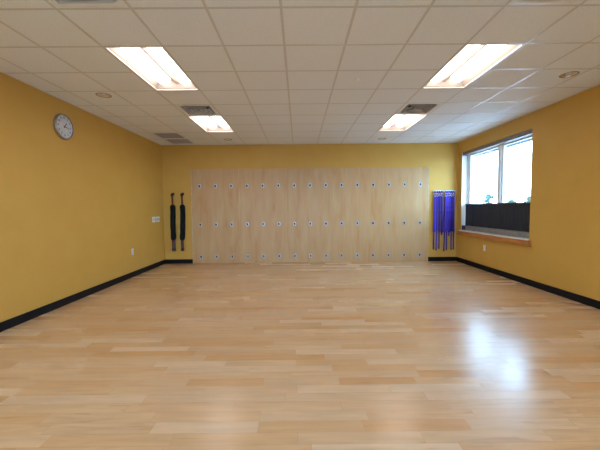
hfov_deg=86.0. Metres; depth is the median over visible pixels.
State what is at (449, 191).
strap
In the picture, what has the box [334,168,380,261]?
wall panel
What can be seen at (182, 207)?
strap
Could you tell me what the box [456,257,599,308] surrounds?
baseboard
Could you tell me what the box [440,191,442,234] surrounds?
strap
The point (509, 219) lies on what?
window shade
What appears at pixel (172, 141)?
ceiling vent
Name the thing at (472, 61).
recessed light
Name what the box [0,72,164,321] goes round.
wall
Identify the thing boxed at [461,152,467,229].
trim
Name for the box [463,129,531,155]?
blind headrail
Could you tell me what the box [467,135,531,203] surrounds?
window
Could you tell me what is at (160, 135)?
ceiling vent
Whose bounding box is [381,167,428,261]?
wall panel
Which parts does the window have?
frame, sash, sash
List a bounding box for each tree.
[482,193,493,202]
[505,199,516,202]
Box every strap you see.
[170,193,175,250]
[180,193,185,250]
[433,191,435,248]
[435,191,438,249]
[438,191,440,248]
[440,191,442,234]
[443,191,446,250]
[446,191,448,249]
[448,191,450,235]
[450,191,452,249]
[452,191,454,248]
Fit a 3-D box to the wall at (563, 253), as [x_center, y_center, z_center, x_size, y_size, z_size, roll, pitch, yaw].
[4.236,-0.540,2.728,0.300,3.550,11.500,-1,3,0]
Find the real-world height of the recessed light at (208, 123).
0.117 m
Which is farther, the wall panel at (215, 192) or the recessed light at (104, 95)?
the wall panel at (215, 192)
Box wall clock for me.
[53,113,73,139]
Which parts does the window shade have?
rail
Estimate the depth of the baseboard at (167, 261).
8.38 m
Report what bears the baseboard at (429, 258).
attached to the wall at (441, 159)
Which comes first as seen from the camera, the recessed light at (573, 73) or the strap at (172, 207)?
the recessed light at (573, 73)
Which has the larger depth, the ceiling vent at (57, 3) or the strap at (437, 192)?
the strap at (437, 192)
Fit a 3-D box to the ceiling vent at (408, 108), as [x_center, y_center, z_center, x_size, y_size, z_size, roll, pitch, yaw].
[1.969,-2.013,5.365,0.584,0.173,0.584,-1,3,0]
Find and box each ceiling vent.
[47,0,128,7]
[151,133,186,138]
[163,139,194,143]
[175,105,219,115]
[396,103,442,113]
[508,0,583,4]
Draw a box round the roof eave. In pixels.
[474,138,531,156]
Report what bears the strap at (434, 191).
hanging from the rack
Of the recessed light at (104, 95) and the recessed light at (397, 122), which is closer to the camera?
the recessed light at (104, 95)
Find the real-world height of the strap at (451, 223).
1.524 m
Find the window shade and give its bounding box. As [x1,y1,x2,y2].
[462,202,529,237]
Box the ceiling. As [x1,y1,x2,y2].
[0,0,599,144]
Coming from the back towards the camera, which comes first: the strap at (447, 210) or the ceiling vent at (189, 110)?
the strap at (447, 210)
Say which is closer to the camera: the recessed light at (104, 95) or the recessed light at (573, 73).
the recessed light at (573, 73)
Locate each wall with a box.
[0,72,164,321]
[161,143,457,262]
[456,85,599,300]
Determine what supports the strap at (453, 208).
hanging from the rack
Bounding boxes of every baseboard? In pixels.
[0,260,164,331]
[165,259,192,263]
[428,257,455,260]
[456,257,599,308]
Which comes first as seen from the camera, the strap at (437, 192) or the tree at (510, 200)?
the strap at (437, 192)
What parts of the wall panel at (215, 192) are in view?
edge strip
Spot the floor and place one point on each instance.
(396, 355)
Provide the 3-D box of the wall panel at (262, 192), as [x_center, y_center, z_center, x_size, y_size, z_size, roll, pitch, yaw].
[-0.955,-0.232,8.309,1.216,2.432,0.048,-1,3,0]
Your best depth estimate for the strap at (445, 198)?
8.29 m
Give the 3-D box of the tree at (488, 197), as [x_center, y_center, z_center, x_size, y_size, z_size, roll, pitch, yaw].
[34.005,-3.744,58.023,1.912,4.092,2.664,-1,3,0]
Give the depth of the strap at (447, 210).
8.28 m
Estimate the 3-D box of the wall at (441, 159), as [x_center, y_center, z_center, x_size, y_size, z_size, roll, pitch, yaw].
[0.262,-0.802,8.383,7.608,3.550,0.150,-1,3,0]
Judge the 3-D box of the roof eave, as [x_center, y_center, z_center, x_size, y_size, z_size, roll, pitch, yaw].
[4.497,-1.744,5.770,0.262,0.200,13.000,-1,3,0]
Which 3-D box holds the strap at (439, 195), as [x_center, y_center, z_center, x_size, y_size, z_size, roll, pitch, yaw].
[3.594,-0.127,8.295,0.046,1.494,0.053,-1,3,0]
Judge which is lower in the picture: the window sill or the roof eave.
the window sill
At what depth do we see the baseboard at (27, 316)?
4.84 m
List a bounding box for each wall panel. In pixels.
[190,169,239,262]
[239,168,286,262]
[286,168,333,261]
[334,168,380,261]
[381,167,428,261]
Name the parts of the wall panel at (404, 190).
edge strip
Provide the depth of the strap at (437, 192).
8.28 m
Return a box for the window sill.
[457,230,530,245]
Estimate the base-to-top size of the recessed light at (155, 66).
0.117 m
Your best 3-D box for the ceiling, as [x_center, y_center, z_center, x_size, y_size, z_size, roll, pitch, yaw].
[0.268,-2.052,2.635,7.608,0.549,11.200,-1,3,0]
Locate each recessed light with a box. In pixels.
[95,93,111,97]
[104,47,197,90]
[188,116,233,131]
[378,114,427,130]
[423,44,523,87]
[559,71,579,77]
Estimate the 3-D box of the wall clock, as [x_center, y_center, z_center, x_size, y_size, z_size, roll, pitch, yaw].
[-3.516,-1.465,4.793,0.041,0.376,0.376,-1,3,0]
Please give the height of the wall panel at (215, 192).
2.436 m
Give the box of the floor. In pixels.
[0,261,599,449]
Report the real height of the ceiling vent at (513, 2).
0.173 m
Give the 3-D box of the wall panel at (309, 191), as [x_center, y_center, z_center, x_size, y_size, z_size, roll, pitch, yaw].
[0.264,-0.243,8.313,1.216,2.432,0.048,-1,3,0]

